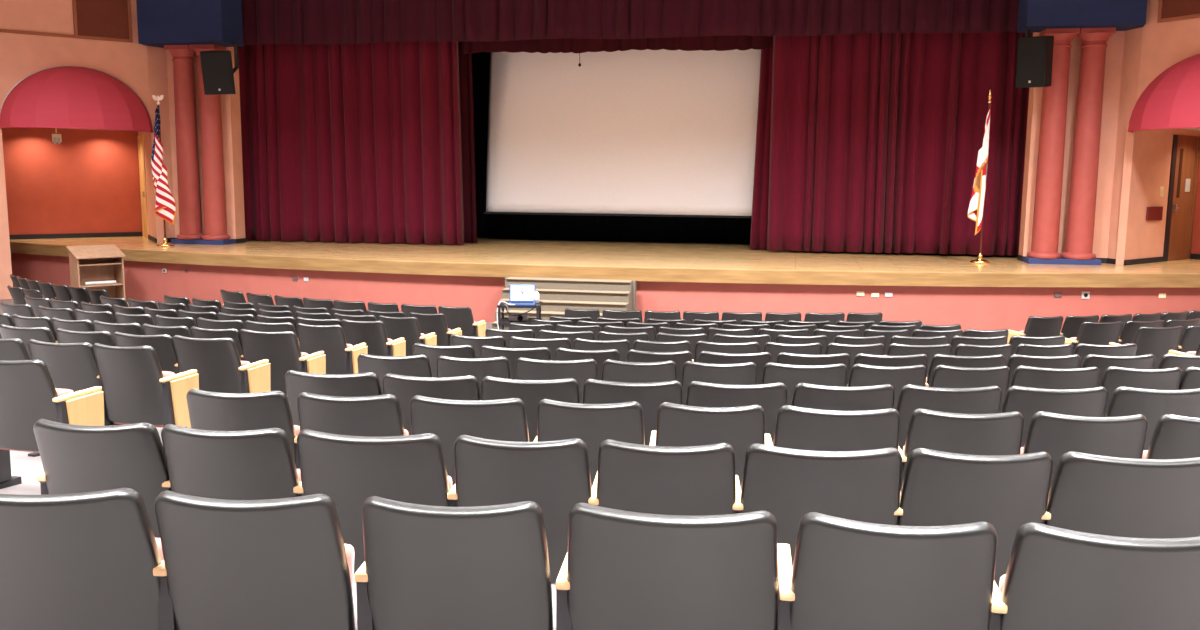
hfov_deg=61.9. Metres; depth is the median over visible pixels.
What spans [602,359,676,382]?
seat
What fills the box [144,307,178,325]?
seat
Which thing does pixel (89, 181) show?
wall
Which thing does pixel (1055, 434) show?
seat
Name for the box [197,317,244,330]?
seat
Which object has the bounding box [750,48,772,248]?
curtain
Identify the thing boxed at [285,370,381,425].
seat
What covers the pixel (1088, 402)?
seat
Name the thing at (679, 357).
seat
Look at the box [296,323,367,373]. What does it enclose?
seat
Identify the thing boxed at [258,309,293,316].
seat
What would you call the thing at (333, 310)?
seat
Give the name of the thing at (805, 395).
seat
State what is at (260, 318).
seat
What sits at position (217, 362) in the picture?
seat
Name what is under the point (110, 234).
baseboard
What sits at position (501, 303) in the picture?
cable
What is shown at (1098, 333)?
seat
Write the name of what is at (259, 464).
seat
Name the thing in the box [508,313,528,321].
projector
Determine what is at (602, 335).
seat
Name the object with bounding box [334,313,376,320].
seat
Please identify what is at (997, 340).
seat
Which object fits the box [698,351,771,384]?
seat
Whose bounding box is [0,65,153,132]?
awning
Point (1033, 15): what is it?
trim
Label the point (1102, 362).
seat
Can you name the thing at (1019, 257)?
baseboard
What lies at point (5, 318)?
seat
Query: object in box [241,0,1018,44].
valance
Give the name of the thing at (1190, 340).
seat
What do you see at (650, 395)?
seat
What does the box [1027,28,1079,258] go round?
column
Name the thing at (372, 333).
seat
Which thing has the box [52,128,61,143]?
hanging fixture
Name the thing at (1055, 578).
seat
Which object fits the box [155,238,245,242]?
baseboard
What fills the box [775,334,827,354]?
seat
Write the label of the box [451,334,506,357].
seat
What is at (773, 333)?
seat
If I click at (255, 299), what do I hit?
seat
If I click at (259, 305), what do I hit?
seat
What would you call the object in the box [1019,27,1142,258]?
wall
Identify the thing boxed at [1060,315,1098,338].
seat
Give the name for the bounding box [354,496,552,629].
seat
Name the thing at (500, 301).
cable
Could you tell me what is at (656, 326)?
seat
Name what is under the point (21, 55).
wall
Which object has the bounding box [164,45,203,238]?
column
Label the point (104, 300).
seat
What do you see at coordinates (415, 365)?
seat
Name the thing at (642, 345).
seat
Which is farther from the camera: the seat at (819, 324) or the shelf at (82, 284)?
the shelf at (82, 284)
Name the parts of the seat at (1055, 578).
armrest, seat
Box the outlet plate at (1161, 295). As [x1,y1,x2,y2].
[1158,293,1165,297]
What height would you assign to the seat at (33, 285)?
0.895 m
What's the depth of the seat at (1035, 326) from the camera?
12.89 m
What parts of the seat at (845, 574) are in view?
armrest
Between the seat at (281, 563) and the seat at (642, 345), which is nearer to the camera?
the seat at (281, 563)
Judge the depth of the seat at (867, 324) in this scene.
12.09 m
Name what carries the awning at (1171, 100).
attached to the wall at (1164, 45)
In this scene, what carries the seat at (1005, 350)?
on the floor
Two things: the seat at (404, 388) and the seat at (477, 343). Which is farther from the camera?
the seat at (477, 343)
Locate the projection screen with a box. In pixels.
[484,49,760,217]
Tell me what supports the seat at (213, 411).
on the floor
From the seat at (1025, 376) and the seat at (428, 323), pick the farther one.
the seat at (428, 323)
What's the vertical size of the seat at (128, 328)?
0.895 m
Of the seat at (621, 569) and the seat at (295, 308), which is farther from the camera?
the seat at (295, 308)
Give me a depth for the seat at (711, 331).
10.38 m
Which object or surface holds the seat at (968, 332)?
on the floor
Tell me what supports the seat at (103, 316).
on the floor
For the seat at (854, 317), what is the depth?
13.47 m
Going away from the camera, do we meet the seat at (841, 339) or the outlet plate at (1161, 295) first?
the seat at (841, 339)
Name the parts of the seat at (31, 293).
backrest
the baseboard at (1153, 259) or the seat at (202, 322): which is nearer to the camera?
the seat at (202, 322)
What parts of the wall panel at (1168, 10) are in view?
frame, sill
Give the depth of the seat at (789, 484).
3.49 m
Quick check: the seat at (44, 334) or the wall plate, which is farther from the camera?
the wall plate
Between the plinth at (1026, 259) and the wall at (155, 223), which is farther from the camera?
the wall at (155, 223)
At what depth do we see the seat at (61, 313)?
10.66 m
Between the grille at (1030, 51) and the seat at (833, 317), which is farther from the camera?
the grille at (1030, 51)
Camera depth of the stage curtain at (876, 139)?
20.43 m
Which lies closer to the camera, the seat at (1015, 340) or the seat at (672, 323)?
the seat at (1015, 340)
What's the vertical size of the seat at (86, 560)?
0.895 m
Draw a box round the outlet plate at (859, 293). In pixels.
[856,291,863,295]
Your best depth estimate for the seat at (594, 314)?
13.60 m
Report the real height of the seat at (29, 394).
0.895 m
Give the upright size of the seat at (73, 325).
0.895 m
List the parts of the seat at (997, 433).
armrest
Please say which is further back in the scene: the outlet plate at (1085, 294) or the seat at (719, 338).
the outlet plate at (1085, 294)
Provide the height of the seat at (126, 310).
0.895 m
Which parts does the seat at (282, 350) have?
armrest, panel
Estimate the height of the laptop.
0.298 m
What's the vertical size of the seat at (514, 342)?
0.895 m
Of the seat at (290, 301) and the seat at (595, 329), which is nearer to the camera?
the seat at (595, 329)
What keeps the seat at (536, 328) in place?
on the floor
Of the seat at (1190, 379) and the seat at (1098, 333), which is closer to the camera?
the seat at (1190, 379)
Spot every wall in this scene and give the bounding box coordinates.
[0,0,149,299]
[2,128,142,235]
[143,124,163,242]
[147,46,244,238]
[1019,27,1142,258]
[1116,122,1199,264]
[1137,0,1199,130]
[1190,150,1199,257]
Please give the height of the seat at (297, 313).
0.895 m
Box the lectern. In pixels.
[66,244,125,298]
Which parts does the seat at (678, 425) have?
armrest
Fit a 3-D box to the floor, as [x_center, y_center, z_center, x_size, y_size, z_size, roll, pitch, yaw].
[-2.753,0.614,7.212,30.900,2.015,27.400,2,8,11]
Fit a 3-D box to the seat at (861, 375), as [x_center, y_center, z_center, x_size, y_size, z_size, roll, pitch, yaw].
[1.856,0.738,6.713,0.564,0.893,0.478,1,8,2]
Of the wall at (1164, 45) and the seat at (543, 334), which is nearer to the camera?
the seat at (543, 334)
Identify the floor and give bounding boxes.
[0,299,555,629]
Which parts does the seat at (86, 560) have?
seat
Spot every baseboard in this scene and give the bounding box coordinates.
[9,232,141,239]
[148,235,156,242]
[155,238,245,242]
[1017,255,1125,263]
[1124,257,1163,264]
[1190,254,1199,259]
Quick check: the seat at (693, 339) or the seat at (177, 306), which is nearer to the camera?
the seat at (693, 339)
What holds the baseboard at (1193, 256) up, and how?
attached to the wall at (1195, 242)
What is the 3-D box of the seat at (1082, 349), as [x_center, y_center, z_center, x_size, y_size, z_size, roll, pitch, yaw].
[4.285,0.657,8.713,0.670,0.895,0.482,0,8,-5]
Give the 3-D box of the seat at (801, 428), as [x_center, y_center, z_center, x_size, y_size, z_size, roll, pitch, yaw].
[1.056,0.828,4.700,0.619,0.895,0.479,1,8,5]
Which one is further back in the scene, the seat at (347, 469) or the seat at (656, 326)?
the seat at (656, 326)
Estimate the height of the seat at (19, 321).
0.895 m
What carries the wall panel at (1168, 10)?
attached to the wall at (1164, 45)
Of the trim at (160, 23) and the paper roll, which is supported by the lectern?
the paper roll
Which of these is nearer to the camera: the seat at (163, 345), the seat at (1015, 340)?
the seat at (163, 345)
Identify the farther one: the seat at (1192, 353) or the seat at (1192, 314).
the seat at (1192, 314)
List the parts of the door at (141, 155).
frame, frame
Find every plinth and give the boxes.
[171,239,235,244]
[1022,256,1100,264]
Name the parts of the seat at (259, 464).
armrest, seat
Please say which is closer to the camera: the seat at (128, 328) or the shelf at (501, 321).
the seat at (128, 328)
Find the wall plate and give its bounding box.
[1146,207,1162,220]
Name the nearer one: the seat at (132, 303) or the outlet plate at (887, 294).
the seat at (132, 303)
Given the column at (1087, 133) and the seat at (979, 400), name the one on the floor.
the seat at (979, 400)
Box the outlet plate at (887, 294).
[885,292,892,296]
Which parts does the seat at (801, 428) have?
armrest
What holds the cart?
on the floor
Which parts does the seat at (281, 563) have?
armrest, seat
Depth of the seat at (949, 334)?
10.39 m
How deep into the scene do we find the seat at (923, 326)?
11.31 m
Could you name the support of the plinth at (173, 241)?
on the stage
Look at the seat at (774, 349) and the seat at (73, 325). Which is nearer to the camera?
the seat at (774, 349)
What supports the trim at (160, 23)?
attached to the wall at (160, 63)
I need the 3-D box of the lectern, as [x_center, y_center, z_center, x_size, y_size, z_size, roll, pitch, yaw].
[-9.997,-0.775,19.895,0.920,1.193,0.570,-7,11,-44]
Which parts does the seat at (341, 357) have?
armrest, panel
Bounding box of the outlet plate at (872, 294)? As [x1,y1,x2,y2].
[871,293,878,296]
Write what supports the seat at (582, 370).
on the floor
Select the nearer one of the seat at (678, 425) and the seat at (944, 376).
the seat at (678, 425)
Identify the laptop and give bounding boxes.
[509,284,534,304]
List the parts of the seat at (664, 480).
armrest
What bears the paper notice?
attached to the door at (1185, 149)
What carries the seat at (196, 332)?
on the floor
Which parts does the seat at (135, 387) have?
backrest, seat, armrest, panel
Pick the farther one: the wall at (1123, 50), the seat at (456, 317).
the wall at (1123, 50)
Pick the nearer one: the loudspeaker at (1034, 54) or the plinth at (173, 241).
the loudspeaker at (1034, 54)
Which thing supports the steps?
on the floor
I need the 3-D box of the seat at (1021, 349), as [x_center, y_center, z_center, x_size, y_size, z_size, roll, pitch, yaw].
[3.721,0.659,8.666,0.564,0.895,0.478,0,8,-4]
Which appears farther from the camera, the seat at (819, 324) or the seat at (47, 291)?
the seat at (47, 291)
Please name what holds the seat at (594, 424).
on the floor
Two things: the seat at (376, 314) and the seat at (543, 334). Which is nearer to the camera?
the seat at (543, 334)
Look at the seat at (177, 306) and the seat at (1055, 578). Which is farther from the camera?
the seat at (177, 306)
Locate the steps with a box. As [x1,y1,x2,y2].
[492,277,635,329]
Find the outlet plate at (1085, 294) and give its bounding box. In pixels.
[1081,291,1089,298]
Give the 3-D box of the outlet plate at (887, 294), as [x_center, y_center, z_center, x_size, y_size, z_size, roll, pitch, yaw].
[4.949,-0.349,17.144,0.130,0.075,0.016,1,8,2]
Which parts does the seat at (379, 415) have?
backrest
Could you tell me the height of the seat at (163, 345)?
0.895 m
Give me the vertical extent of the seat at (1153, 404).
0.895 m
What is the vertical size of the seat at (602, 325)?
0.895 m
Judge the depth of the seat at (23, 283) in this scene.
17.01 m
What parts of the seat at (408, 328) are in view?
armrest, panel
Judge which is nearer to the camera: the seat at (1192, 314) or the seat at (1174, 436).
the seat at (1174, 436)
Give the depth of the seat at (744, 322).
12.07 m
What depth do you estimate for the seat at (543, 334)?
9.50 m
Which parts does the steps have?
panel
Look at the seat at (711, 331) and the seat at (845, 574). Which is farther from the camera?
the seat at (711, 331)
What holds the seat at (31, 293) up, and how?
on the floor
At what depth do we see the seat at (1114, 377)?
6.40 m
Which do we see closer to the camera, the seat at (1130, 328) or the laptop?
the seat at (1130, 328)
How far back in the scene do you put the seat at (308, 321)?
10.48 m
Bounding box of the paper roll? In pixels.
[85,280,115,284]
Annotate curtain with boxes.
[238,41,463,244]
[458,53,476,242]
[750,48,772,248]
[767,31,1032,255]
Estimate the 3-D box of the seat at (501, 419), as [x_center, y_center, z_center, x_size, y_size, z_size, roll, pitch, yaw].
[-0.631,0.795,4.848,0.619,0.895,0.479,1,8,5]
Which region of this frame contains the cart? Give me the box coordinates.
[497,301,541,329]
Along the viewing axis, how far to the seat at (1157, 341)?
10.82 m
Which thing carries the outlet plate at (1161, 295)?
attached to the stage
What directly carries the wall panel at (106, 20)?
attached to the wall at (21, 55)
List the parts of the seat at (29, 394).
backrest, seat, armrest, panel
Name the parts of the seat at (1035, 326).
panel, armrest, backrest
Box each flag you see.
[151,95,176,246]
[967,90,991,263]
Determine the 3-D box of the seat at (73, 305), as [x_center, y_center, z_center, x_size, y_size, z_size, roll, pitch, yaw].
[-6.404,0.234,12.258,0.619,0.895,0.478,5,9,30]
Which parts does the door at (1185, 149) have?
frame, handle, frame, frame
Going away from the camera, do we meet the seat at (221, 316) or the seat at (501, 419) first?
the seat at (501, 419)
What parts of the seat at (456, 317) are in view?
armrest, panel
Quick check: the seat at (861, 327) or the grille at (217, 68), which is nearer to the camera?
the seat at (861, 327)
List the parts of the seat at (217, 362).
seat, armrest, panel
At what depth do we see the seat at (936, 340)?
9.36 m
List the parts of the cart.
leg, leg, leg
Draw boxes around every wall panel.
[72,0,132,42]
[1157,0,1199,22]
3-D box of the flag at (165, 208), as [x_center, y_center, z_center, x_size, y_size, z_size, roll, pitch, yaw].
[-9.257,-3.050,21.252,0.456,3.187,0.365,-1,8,-8]
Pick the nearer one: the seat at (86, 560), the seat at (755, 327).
the seat at (86, 560)
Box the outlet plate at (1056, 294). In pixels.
[1054,292,1061,296]
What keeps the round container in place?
on the cart
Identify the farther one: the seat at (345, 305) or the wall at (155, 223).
the wall at (155, 223)
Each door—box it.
[137,134,148,238]
[1163,135,1199,261]
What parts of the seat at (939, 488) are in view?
armrest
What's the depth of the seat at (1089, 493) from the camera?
3.41 m
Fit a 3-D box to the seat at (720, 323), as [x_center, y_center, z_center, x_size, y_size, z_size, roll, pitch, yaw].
[1.380,0.470,12.356,0.619,0.895,0.478,1,8,3]
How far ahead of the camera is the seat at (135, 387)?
6.93 m
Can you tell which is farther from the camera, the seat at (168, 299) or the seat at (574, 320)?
the seat at (168, 299)
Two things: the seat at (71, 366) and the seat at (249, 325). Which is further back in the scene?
the seat at (249, 325)
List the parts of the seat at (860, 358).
backrest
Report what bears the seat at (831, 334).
on the floor
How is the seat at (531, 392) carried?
on the floor
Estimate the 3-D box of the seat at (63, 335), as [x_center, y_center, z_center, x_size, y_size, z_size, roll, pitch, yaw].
[-4.137,0.535,8.264,0.619,0.895,0.478,3,8,17]
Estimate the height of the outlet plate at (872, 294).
0.075 m
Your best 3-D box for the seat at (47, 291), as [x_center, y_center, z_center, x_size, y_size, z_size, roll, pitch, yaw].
[-9.027,-0.124,16.612,0.564,0.895,0.478,7,10,39]
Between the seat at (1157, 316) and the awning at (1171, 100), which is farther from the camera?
the awning at (1171, 100)
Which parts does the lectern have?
panel, panel, panel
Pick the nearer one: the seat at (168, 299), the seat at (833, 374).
the seat at (833, 374)
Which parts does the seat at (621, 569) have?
armrest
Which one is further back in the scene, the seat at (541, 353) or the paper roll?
the paper roll
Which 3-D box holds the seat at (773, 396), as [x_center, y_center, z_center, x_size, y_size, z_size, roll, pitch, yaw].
[0.726,0.780,5.653,0.619,0.895,0.478,1,8,3]
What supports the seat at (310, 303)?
on the floor
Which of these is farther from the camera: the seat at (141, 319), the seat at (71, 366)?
the seat at (141, 319)
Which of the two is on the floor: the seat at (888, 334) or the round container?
the seat at (888, 334)
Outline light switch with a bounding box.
[1159,186,1163,196]
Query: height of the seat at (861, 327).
0.893 m
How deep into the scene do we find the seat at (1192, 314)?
13.62 m
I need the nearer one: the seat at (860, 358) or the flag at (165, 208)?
the seat at (860, 358)
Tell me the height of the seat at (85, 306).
0.895 m
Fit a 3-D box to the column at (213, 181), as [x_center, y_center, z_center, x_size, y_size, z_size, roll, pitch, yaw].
[-8.580,-3.784,22.108,0.613,4.220,0.613,2,8,11]
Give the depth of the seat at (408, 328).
11.34 m
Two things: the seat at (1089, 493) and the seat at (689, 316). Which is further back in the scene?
the seat at (689, 316)
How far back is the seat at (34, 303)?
12.28 m
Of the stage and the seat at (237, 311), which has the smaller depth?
the seat at (237, 311)
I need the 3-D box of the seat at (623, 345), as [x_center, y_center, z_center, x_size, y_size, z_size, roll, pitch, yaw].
[0.001,0.620,8.731,0.564,0.893,0.478,1,8,6]
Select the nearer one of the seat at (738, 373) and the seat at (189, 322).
the seat at (738, 373)
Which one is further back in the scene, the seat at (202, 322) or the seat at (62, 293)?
the seat at (62, 293)
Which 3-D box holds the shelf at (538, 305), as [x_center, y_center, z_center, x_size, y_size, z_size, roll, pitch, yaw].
[-1.274,-0.165,15.915,0.660,0.045,0.540,1,8,1]
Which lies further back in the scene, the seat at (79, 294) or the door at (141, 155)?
the door at (141, 155)
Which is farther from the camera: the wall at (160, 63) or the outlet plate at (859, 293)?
the wall at (160, 63)
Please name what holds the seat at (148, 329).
on the floor
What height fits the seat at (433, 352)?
0.895 m
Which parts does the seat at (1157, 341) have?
backrest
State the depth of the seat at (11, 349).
7.10 m
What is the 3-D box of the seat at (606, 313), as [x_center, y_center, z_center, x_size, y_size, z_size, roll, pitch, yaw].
[0.289,0.346,13.792,0.619,0.895,0.479,1,8,7]
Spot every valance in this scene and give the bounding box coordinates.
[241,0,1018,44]
[458,35,772,53]
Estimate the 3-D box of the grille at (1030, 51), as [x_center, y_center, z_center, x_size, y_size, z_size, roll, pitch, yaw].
[7.700,-4.518,17.872,0.012,0.820,0.480,-14,17,-39]
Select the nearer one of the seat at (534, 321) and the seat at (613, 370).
the seat at (613, 370)
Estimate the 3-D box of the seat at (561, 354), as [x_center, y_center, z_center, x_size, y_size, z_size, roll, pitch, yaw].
[-0.108,0.667,7.696,0.564,0.893,0.478,1,8,6]
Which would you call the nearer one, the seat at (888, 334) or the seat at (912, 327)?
the seat at (888, 334)
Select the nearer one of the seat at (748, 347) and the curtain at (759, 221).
the seat at (748, 347)
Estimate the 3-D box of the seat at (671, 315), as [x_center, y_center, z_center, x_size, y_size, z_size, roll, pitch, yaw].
[0.831,0.359,13.738,0.564,0.893,0.478,1,8,5]
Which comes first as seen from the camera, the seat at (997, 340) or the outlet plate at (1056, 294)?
the seat at (997, 340)
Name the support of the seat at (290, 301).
on the floor
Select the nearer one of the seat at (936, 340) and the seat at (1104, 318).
the seat at (936, 340)
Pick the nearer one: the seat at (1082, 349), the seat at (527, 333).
the seat at (1082, 349)
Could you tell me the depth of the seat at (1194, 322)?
12.05 m
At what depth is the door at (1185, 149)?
19.89 m
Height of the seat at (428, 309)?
0.895 m
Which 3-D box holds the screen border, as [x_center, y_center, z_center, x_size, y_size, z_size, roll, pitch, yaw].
[0.700,-4.983,24.019,19.704,6.412,0.160,2,8,11]
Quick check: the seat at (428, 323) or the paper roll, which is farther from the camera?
the paper roll
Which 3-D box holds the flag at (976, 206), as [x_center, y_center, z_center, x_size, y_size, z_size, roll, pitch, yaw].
[7.134,-2.577,18.696,0.455,3.222,0.342,2,8,11]
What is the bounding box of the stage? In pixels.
[10,236,1199,331]
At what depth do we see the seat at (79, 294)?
15.74 m
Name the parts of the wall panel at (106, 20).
frame, sill, frame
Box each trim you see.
[0,29,74,37]
[136,0,242,47]
[1017,0,1147,32]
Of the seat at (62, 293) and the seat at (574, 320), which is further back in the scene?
the seat at (62, 293)
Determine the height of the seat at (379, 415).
0.893 m
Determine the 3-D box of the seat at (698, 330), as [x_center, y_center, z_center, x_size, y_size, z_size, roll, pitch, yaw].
[0.834,0.542,10.675,0.564,0.893,0.478,1,8,4]
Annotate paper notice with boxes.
[1184,179,1190,191]
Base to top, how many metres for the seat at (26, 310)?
0.895 m
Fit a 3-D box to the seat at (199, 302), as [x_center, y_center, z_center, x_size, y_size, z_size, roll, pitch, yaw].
[-5.320,0.200,13.850,0.619,0.895,0.478,5,9,30]
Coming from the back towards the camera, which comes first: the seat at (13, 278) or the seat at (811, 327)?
the seat at (13, 278)
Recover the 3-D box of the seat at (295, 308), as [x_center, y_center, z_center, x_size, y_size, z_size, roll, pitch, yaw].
[-3.693,0.309,13.060,0.619,0.895,0.478,4,8,22]
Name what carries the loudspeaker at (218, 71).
attached to the wall at (160, 63)
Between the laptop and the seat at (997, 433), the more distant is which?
the laptop
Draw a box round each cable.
[497,301,514,328]
[501,303,535,315]
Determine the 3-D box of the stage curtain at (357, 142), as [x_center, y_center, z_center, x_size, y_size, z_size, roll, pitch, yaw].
[-5.887,-4.847,22.584,5.742,6.402,0.327,2,8,11]
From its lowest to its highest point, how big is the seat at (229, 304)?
0.895 m
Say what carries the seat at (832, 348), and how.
on the floor
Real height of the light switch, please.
0.200 m
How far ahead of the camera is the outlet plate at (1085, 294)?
17.14 m
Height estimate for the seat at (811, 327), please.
0.893 m
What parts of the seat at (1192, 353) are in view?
armrest, seat, backrest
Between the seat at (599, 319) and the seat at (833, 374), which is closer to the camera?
the seat at (833, 374)
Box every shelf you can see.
[79,262,121,265]
[80,282,122,286]
[497,301,541,307]
[498,317,541,324]
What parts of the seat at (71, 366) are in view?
backrest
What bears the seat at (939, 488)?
on the floor
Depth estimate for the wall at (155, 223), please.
22.85 m
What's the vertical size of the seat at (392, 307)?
0.895 m
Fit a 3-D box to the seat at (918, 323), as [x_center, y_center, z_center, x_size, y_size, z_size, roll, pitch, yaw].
[3.645,0.484,12.392,0.670,0.895,0.482,0,8,-4]
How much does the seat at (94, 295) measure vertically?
0.895 m
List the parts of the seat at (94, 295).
backrest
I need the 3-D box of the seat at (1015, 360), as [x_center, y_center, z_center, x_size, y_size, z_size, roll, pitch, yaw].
[3.250,0.708,7.600,0.619,0.895,0.479,0,8,-3]
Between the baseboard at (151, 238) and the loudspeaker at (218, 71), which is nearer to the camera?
the loudspeaker at (218, 71)
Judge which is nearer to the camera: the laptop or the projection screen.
the laptop
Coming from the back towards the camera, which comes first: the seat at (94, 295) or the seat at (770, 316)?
the seat at (94, 295)
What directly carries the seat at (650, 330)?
on the floor
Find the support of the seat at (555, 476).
on the floor
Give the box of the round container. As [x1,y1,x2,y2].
[532,291,539,302]
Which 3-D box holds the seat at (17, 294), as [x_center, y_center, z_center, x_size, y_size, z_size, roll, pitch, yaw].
[-8.845,-0.016,15.464,0.564,0.895,0.478,7,10,39]
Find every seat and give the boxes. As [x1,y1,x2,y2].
[0,302,35,321]
[0,313,14,338]
[0,324,55,359]
[0,338,30,360]
[0,359,103,488]
[0,488,163,629]
[7,285,25,304]
[10,274,20,286]
[12,314,56,340]
[17,276,29,289]
[22,288,43,303]
[24,295,51,316]
[26,279,41,293]
[27,339,101,456]
[33,419,170,537]
[37,281,56,299]
[37,305,76,319]
[49,298,80,313]
[51,283,71,300]
[51,317,93,342]
[56,328,114,345]
[68,285,89,309]
[74,309,115,322]
[80,301,116,322]
[86,288,128,305]
[92,320,143,338]
[92,343,198,427]
[100,295,128,306]
[113,304,144,313]
[113,332,178,373]
[114,312,154,325]
[127,298,158,308]
[142,323,191,337]
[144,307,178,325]
[153,490,354,629]
[155,315,196,333]
[157,301,187,311]
[161,424,300,499]
[164,295,190,310]
[172,335,270,392]
[178,309,217,326]
[186,389,299,463]
[188,304,219,313]
[190,326,243,360]
[192,298,221,311]
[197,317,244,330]
[217,312,255,324]
[220,289,245,305]
[221,306,257,321]
[223,300,255,308]
[239,329,325,395]
[245,320,298,342]
[246,292,273,312]
[256,314,298,340]
[257,303,290,310]
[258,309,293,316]
[274,295,303,315]
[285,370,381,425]
[292,305,328,318]
[293,429,451,574]
[294,392,408,468]
[295,311,331,318]
[296,317,341,325]
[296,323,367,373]
[303,297,333,313]
[331,308,364,318]
[333,300,366,314]
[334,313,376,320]
[341,319,405,355]
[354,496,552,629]
[357,353,431,394]
[366,310,405,320]
[368,302,398,311]
[378,315,436,355]
[383,373,480,434]
[401,304,436,316]
[409,312,461,345]
[410,395,528,486]
[412,343,475,376]
[437,355,510,394]
[438,306,485,336]
[447,435,591,583]
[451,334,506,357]
[480,345,550,378]
[481,376,579,441]
[485,328,534,347]
[509,322,553,338]
[509,336,571,359]
[515,357,597,403]
[531,319,572,330]
[533,399,644,486]
[538,329,594,348]
[549,316,592,325]
[555,347,619,379]
[556,324,600,339]
[556,503,777,629]
[565,308,599,321]
[573,338,629,361]
[577,320,623,330]
[583,379,682,444]
[588,439,735,515]
[597,317,640,326]
[598,331,648,349]
[602,309,642,322]
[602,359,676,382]
[604,325,655,340]
[627,321,668,334]
[627,349,691,382]
[633,339,690,351]
[644,310,680,322]
[647,318,685,327]
[650,402,764,487]
[656,332,707,360]
[658,326,704,333]
[675,322,717,334]
[681,361,756,404]
[683,311,718,323]
[686,381,786,442]
[692,341,759,361]
[693,319,737,327]
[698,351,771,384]
[707,327,753,341]
[713,333,770,352]
[721,312,761,323]
[722,323,769,334]
[733,444,901,567]
[740,320,784,328]
[757,328,809,342]
[762,362,846,405]
[763,342,821,362]
[765,312,800,324]
[765,405,899,450]
[774,324,816,335]
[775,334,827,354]
[776,352,849,386]
[777,512,997,629]
[787,320,830,328]
[791,383,893,410]
[804,312,844,324]
[813,329,859,343]
[822,324,864,336]
[825,343,883,376]
[834,335,885,354]
[835,320,874,329]
[846,312,882,324]
[847,353,927,385]
[848,364,926,408]
[862,329,909,354]
[870,324,916,336]
[878,320,921,328]
[886,343,951,377]
[889,335,946,344]
[894,448,1052,587]
[896,384,1001,450]
[898,408,1023,490]
[911,329,962,343]
[919,324,960,329]
[925,354,1004,386]
[930,365,1009,412]
[950,335,1007,354]
[954,344,1012,365]
[963,329,1008,337]
[989,522,1199,629]
[1000,386,1107,447]
[1006,354,1080,387]
[1007,316,1062,343]
[1009,335,1064,354]
[1010,365,1099,388]
[1015,343,1072,355]
[1020,411,1147,490]
[1042,452,1199,537]
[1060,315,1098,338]
[1065,321,1122,354]
[1073,343,1136,367]
[1081,354,1155,386]
[1099,314,1131,334]
[1100,366,1181,416]
[1105,386,1199,449]
[1109,326,1183,368]
[1118,320,1163,343]
[1131,312,1161,320]
[1142,414,1199,458]
[1157,354,1199,373]
[1160,311,1188,327]
[1163,318,1199,340]
[1168,343,1199,355]
[1178,325,1199,352]
[1179,367,1199,389]
[1186,311,1199,325]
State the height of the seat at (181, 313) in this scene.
0.895 m
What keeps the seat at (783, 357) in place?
on the floor
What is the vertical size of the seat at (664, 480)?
0.893 m
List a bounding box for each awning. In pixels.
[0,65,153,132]
[1128,53,1199,132]
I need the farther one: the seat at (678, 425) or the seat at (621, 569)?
the seat at (678, 425)
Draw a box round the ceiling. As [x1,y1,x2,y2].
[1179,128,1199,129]
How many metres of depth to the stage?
18.22 m
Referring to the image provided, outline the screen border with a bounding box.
[472,52,751,243]
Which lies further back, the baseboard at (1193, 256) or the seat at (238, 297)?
the baseboard at (1193, 256)
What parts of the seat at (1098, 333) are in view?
armrest, backrest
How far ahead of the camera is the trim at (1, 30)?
20.63 m
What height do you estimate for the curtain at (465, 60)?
6.302 m
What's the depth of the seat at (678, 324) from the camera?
11.28 m
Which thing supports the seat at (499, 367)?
on the floor
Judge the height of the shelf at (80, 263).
0.024 m
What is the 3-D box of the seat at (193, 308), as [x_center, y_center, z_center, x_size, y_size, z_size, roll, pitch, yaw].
[-4.829,0.292,12.482,0.564,0.895,0.479,4,9,25]
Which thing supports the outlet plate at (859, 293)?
attached to the stage
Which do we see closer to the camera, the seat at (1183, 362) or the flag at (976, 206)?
the seat at (1183, 362)
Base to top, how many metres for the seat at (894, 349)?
0.895 m
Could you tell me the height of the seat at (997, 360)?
0.895 m
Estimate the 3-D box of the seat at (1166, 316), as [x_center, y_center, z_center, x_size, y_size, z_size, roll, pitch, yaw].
[7.675,0.373,13.687,0.564,0.895,0.478,-3,9,-25]
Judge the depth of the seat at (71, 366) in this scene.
6.99 m
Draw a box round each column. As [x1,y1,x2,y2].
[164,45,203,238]
[189,44,229,239]
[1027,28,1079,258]
[1061,27,1115,258]
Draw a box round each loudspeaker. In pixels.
[200,42,238,94]
[1016,30,1053,87]
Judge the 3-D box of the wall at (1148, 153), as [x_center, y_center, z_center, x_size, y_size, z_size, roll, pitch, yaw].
[10.877,-2.355,19.433,2.850,2.640,0.150,-6,10,-38]
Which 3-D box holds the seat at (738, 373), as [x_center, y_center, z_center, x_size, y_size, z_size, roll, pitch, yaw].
[0.764,0.722,6.763,0.564,0.893,0.478,1,8,3]
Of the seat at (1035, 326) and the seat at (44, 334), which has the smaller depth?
the seat at (44, 334)
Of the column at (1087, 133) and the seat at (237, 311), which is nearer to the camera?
the seat at (237, 311)
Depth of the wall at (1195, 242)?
20.24 m
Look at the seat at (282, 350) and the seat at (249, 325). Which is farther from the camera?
the seat at (249, 325)
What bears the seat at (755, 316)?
on the floor
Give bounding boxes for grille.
[201,53,233,92]
[1017,38,1044,85]
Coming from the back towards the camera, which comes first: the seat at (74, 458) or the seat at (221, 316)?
the seat at (221, 316)

